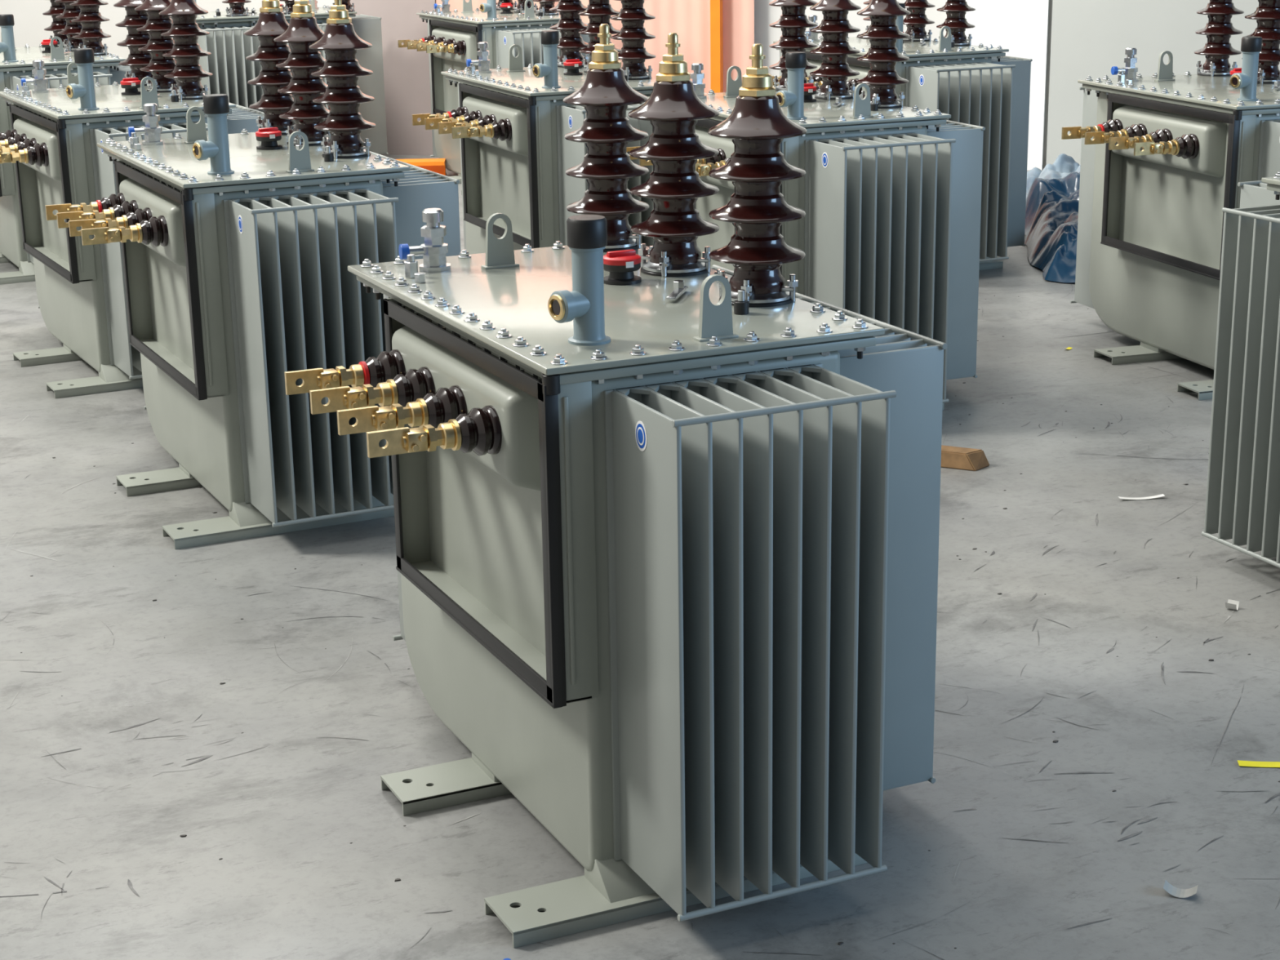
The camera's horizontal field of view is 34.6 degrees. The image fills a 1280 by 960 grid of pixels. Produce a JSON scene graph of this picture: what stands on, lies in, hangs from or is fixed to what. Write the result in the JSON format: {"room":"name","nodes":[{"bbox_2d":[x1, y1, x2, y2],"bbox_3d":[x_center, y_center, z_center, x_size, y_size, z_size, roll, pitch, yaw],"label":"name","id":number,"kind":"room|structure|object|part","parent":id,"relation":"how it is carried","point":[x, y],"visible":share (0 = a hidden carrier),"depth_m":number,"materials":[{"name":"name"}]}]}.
{"room":"transformer factory floor","nodes":[
{"label":"transformer factory floor","id":0,"kind":"room"},
{"bbox_2d":[0,0,1052,168],"bbox_3d":[-0.280,-4.045,11.334,19.000,4.500,0.200,4,17,17],"label":"wall","id":1,"kind":"structure","parent":0,"point":[29,21],"depth_m":12.23,"materials":[{"name":"white paint"}]},
{"bbox_2d":[350,0,435,155],"bbox_3d":[-1.440,-3.559,11.697,0.540,3.400,0.060,4,17,17],"label":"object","id":2,"kind":"structure","parent":1,"relation":"in","point":[406,82],"depth_m":11.99,"materials":[{"name":"white paint"}]},
{"bbox_2d":[964,0,1049,170],"bbox_3d":[1.913,-3.227,10.727,0.490,3.200,0.050,4,17,17],"label":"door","id":3,"kind":"structure","parent":1,"relation":"in","point":[1020,27],"depth_m":10.94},
{"bbox_2d":[1045,0,1279,164],"bbox_3d":[5.462,-3.456,9.527,6.910,4.200,0.040,4,17,17],"label":"wall","id":4,"kind":"structure","parent":1,"relation":"attached to","point":[1090,37],"depth_m":10.79,"materials":[{"name":"white paint"}]},
{"bbox_2d":[0,154,1279,959],"bbox_3d":[-0.354,-1.149,9.440,23.000,0.001,28.000,-8,18,-24],"label":"floor","id":5,"kind":"structure","parent":0,"point":[282,817],"depth_m":3.91,"materials":[{"name":"paint"}]},
{"bbox_2d":[0,0,131,284],"bbox_3d":[-2.574,-1.569,8.718,0.911,1.279,1.315,-9,18,-25],"label":"transformer","id":6,"kind":"object","parent":5,"relation":"on","point":[76,24],"visible":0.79,"depth_m":8.42,"materials":[{"name":"grey paint"}]},
{"bbox_3d":[-2.553,-1.381,8.780,0.551,0.838,0.970,-9,18,-25],"label":"tank","id":7,"kind":"part","parent":6,"relation":"part of","materials":[{"name":"grey metal"}]},
{"bbox_3d":[-2.562,-1.778,8.685,0.562,0.062,0.940,-9,18,-25],"label":"lid","id":8,"kind":"part","parent":6,"relation":"part of","materials":[{"name":"grey paint"}]},
{"bbox_2d":[0,0,264,398],"bbox_3d":[-1.766,-1.042,6.863,0.911,1.279,1.315,-9,18,-26],"label":"transformer","id":9,"kind":"object","parent":5,"relation":"on","point":[52,140],"visible":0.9,"depth_m":6.64,"materials":[{"name":"grey paint"}]},
{"bbox_3d":[-1.744,-0.854,6.924,0.551,0.838,0.970,-9,18,-26],"label":"tank","id":10,"kind":"part","parent":9,"relation":"part of","materials":[{"name":"grey metal"}]},
{"bbox_3d":[-1.754,-1.251,6.830,0.562,0.062,0.940,-9,18,-26],"label":"lid","id":11,"kind":"part","parent":9,"relation":"part of","materials":[{"name":"grey paint"}]},
{"bbox_2d":[44,0,460,549],"bbox_3d":[-1.035,-0.618,5.367,0.911,1.279,1.315,-9,18,-25],"label":"transformer","id":12,"kind":"object","parent":5,"relation":"on","point":[238,249],"visible":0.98,"depth_m":5.00,"materials":[{"name":"grey paint"}]},
{"bbox_3d":[-1.023,-0.827,5.334,0.562,0.062,0.940,-9,18,-25],"label":"lid","id":13,"kind":"part","parent":12,"relation":"part of","materials":[{"name":"grey paint"}]},
{"bbox_3d":[-1.014,-0.430,5.428,0.551,0.838,0.970,-9,18,-25],"label":"tank","id":14,"kind":"part","parent":12,"relation":"part of","materials":[{"name":"grey metal"}]},
{"bbox_2d":[170,0,388,154],"bbox_3d":[-2.117,-2.358,11.403,1.315,1.279,0.911,-8,18,-24],"label":"transformer","id":15,"kind":"object","parent":5,"relation":"on","point":[228,46],"visible":0.33,"depth_m":11.07,"materials":[{"name":"grey paint"}]},
{"bbox_3d":[-2.108,-2.163,11.441,0.970,0.838,0.551,-8,18,-24],"label":"tank","id":16,"kind":"part","parent":15,"relation":"part of","materials":[{"name":"grey metal"}]},
{"bbox_3d":[-2.094,-2.555,11.329,0.940,0.062,0.562,-8,18,-24],"label":"lid","id":17,"kind":"part","parent":15,"relation":"part of","materials":[{"name":"grey paint"}]},
{"bbox_2d":[395,158,446,175],"bbox_3d":[-1.346,-1.674,11.120,0.587,0.100,0.140,-1,16,-2],"label":"steel beam","id":18,"kind":"structure","parent":5,"relation":"on","point":[436,165],"depth_m":11.10,"materials":[{"name":"metal"}]},
{"bbox_2d":[397,0,590,195],"bbox_3d":[-0.766,-2.216,10.838,0.911,1.279,1.315,-8,18,-24],"label":"transformer","id":19,"kind":"object","parent":5,"relation":"on","point":[454,37],"visible":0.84,"depth_m":10.62,"materials":[{"name":"grey paint"}]},
{"bbox_3d":[-0.745,-2.027,10.899,0.551,0.838,0.970,-8,18,-24],"label":"tank","id":20,"kind":"part","parent":19,"relation":"part of","materials":[{"name":"grey metal"}]},
{"bbox_3d":[-0.753,-2.424,10.805,0.562,0.062,0.940,-8,18,-24],"label":"lid","id":21,"kind":"part","parent":19,"relation":"part of","materials":[{"name":"grey paint"}]},
{"bbox_2d":[412,0,656,254],"bbox_3d":[-0.303,-1.197,7.313,0.911,1.279,1.315,-8,18,-22],"label":"transformer","id":22,"kind":"object","parent":5,"relation":"on","point":[513,122],"visible":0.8,"depth_m":7.11,"materials":[{"name":"grey paint"}]},
{"bbox_3d":[-0.290,-1.405,7.279,0.562,0.062,0.940,-8,18,-22],"label":"lid","id":23,"kind":"part","parent":22,"relation":"part of","materials":[{"name":"grey paint"}]},
{"bbox_3d":[-0.282,-1.008,7.373,0.551,0.838,0.970,-8,18,-22],"label":"tank","id":24,"kind":"part","parent":22,"relation":"part of","materials":[{"name":"grey metal"}]},
{"bbox_2d":[284,23,947,947],"bbox_3d":[-0.091,-0.085,3.482,0.911,1.279,1.315,-8,18,-24],"label":"transformer","id":25,"kind":"object","parent":5,"relation":"on","point":[667,522],"visible":1,"depth_m":3.12,"materials":[{"name":"grey paint"}]},
{"bbox_3d":[-0.070,0.104,3.543,0.551,0.838,0.970,-8,18,-24],"label":"tank","id":26,"kind":"part","parent":25,"relation":"part of","materials":[{"name":"grey metal"}]},
{"bbox_3d":[-0.078,-0.294,3.449,0.562,0.062,0.940,-8,18,-24],"label":"lid","id":27,"kind":"part","parent":25,"relation":"part of","materials":[{"name":"grey paint"}]},
{"bbox_2d":[0,263,1279,959],"bbox_3d":[0.426,0.039,5.312,6.241,0.001,6.412,-8,18,-24],"label":"debris","id":28,"kind":"object","parent":5,"relation":"on","point":[129,882],"depth_m":3.85,"materials":[{"name":"rubber"}]},
{"bbox_2d":[20,282,1279,948],"bbox_3d":[0.407,0.083,5.164,5.718,0.002,5.697,-8,18,-24],"label":"debris","id":29,"kind":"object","parent":5,"relation":"on","point":[999,593],"depth_m":4.16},
{"bbox_2d":[710,0,723,93],"bbox_3d":[0.404,-3.489,10.996,0.055,3.600,0.060,4,17,17],"label":"post","id":30,"kind":"object","parent":5,"relation":"on","point":[716,6],"visible":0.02,"depth_m":11.29,"materials":[{"name":"metal"}]},
{"bbox_2d":[435,0,754,93],"bbox_3d":[-0.284,-3.470,11.288,1.875,3.380,0.013,4,17,17],"label":"curtain","id":31,"kind":"object","parent":30,"relation":"hanging from","point":[690,19],"visible":0.02,"depth_m":11.40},
{"bbox_2d":[626,0,985,410],"bbox_3d":[0.447,-0.916,6.306,0.911,1.279,1.315,-8,17,-21],"label":"transformer","id":32,"kind":"object","parent":5,"relation":"on","point":[889,193],"visible":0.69,"depth_m":5.88,"materials":[{"name":"grey paint"}]},
{"bbox_3d":[0.461,-1.124,6.272,0.562,0.062,0.940,-8,17,-21],"label":"lid","id":33,"kind":"part","parent":32,"relation":"part of","materials":[{"name":"grey paint"}]},
{"bbox_3d":[0.468,-0.727,6.366,0.551,0.838,0.970,-8,17,-21],"label":"tank","id":34,"kind":"part","parent":32,"relation":"part of","materials":[{"name":"grey metal"}]},
{"bbox_2d":[772,0,1032,270],"bbox_3d":[1.003,-1.564,8.502,0.911,1.279,1.315,-8,18,-23],"label":"transformer","id":35,"kind":"object","parent":5,"relation":"on","point":[981,86],"visible":0.37,"depth_m":8.11,"materials":[{"name":"grey paint"}]},
{"bbox_3d":[1.016,-1.773,8.469,0.562,0.062,0.940,-8,18,-23],"label":"lid","id":36,"kind":"part","parent":35,"relation":"part of","materials":[{"name":"grey paint"}]},
{"bbox_3d":[1.024,-1.376,8.563,0.551,0.838,0.970,-8,18,-23],"label":"tank","id":37,"kind":"part","parent":35,"relation":"part of","materials":[{"name":"grey metal"}]},
{"bbox_2d":[941,444,989,471],"bbox_3d":[0.823,-0.064,5.569,0.238,0.045,0.069,7,18,26],"label":"wooden block","id":38,"kind":"object","parent":5,"relation":"on","point":[952,457],"visible":0.5,"depth_m":5.53,"materials":[{"name":"brown wood"}]},
{"bbox_2d":[1024,153,1080,282],"bbox_3d":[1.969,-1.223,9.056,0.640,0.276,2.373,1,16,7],"label":"plastic bag","id":39,"kind":"object","parent":5,"relation":"on","point":[1052,193],"visible":0.41,"depth_m":8.59,"materials":[{"name":"blue plastic"}]},
{"bbox_2d":[1118,493,1164,499],"bbox_3d":[1.276,0.044,5.234,0.120,0.007,0.014,-3,16,-7],"label":"paper scrap","id":40,"kind":"object","parent":5,"relation":"on","point":[1162,495],"visible":1,"depth_m":5.23,"materials":[{"name":"white paper"}]},
{"bbox_2d":[1061,0,1279,399],"bbox_3d":[1.861,-1.021,6.590,0.911,1.279,1.315,-6,17,-17],"label":"transformer","id":41,"kind":"object","parent":5,"relation":"on","point":[1163,153],"visible":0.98,"depth_m":6.60,"materials":[{"name":"grey paint"}]},
{"bbox_3d":[1.878,-1.230,6.554,0.562,0.062,0.940,-6,17,-17],"label":"lid","id":42,"kind":"part","parent":41,"relation":"part of","materials":[{"name":"grey paint"}]},
{"bbox_3d":[1.883,-0.832,6.648,0.551,0.838,0.970,-6,17,-17],"label":"tank","id":43,"kind":"part","parent":41,"relation":"part of","materials":[{"name":"grey metal"}]},
{"bbox_2d":[1163,880,1198,897],"bbox_3d":[0.842,0.639,3.205,0.050,0.013,0.028,5,17,20],"label":"scrap","id":44,"kind":"object","parent":5,"relation":"on","point":[1177,892],"visible":1,"depth_m":3.21,"materials":[{"name":"white paper"}]},
{"bbox_2d":[1225,599,1239,609],"bbox_3d":[1.277,0.271,4.438,0.024,0.017,0.024,8,19,29],"label":"paper scrap","id":45,"kind":"object","parent":5,"relation":"on","point":[1232,604],"visible":1,"depth_m":4.44,"materials":[{"name":"white paper"}]},
{"bbox_2d":[1201,172,1279,568],"bbox_3d":[1.866,-0.388,4.414,0.911,1.279,1.315,-8,18,-23],"label":"transformer","id":46,"kind":"object","parent":5,"relation":"on","point":[1242,499],"visible":1,"depth_m":4.57,"materials":[{"name":"grey paint"}]},
{"bbox_3d":[1.846,-0.582,4.330,0.562,0.062,0.940,-8,18,-23],"label":"lid","id":47,"kind":"part","parent":46,"relation":"part of","materials":[{"name":"grey paint"}]},
{"bbox_3d":[1.851,-0.196,4.464,0.551,0.838,0.970,-8,18,-23],"label":"tank","id":48,"kind":"part","parent":46,"relation":"part of","materials":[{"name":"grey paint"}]},
{"bbox_2d":[1237,760,1279,767],"bbox_3d":[1.109,0.506,3.665,0.085,0.002,0.022,1,16,6],"label":"label strip","id":49,"kind":"object","parent":5,"relation":"on","point":[1245,763],"visible":1,"depth_m":3.67,"materials":[{"name":"yellow plastic"}]}
]}

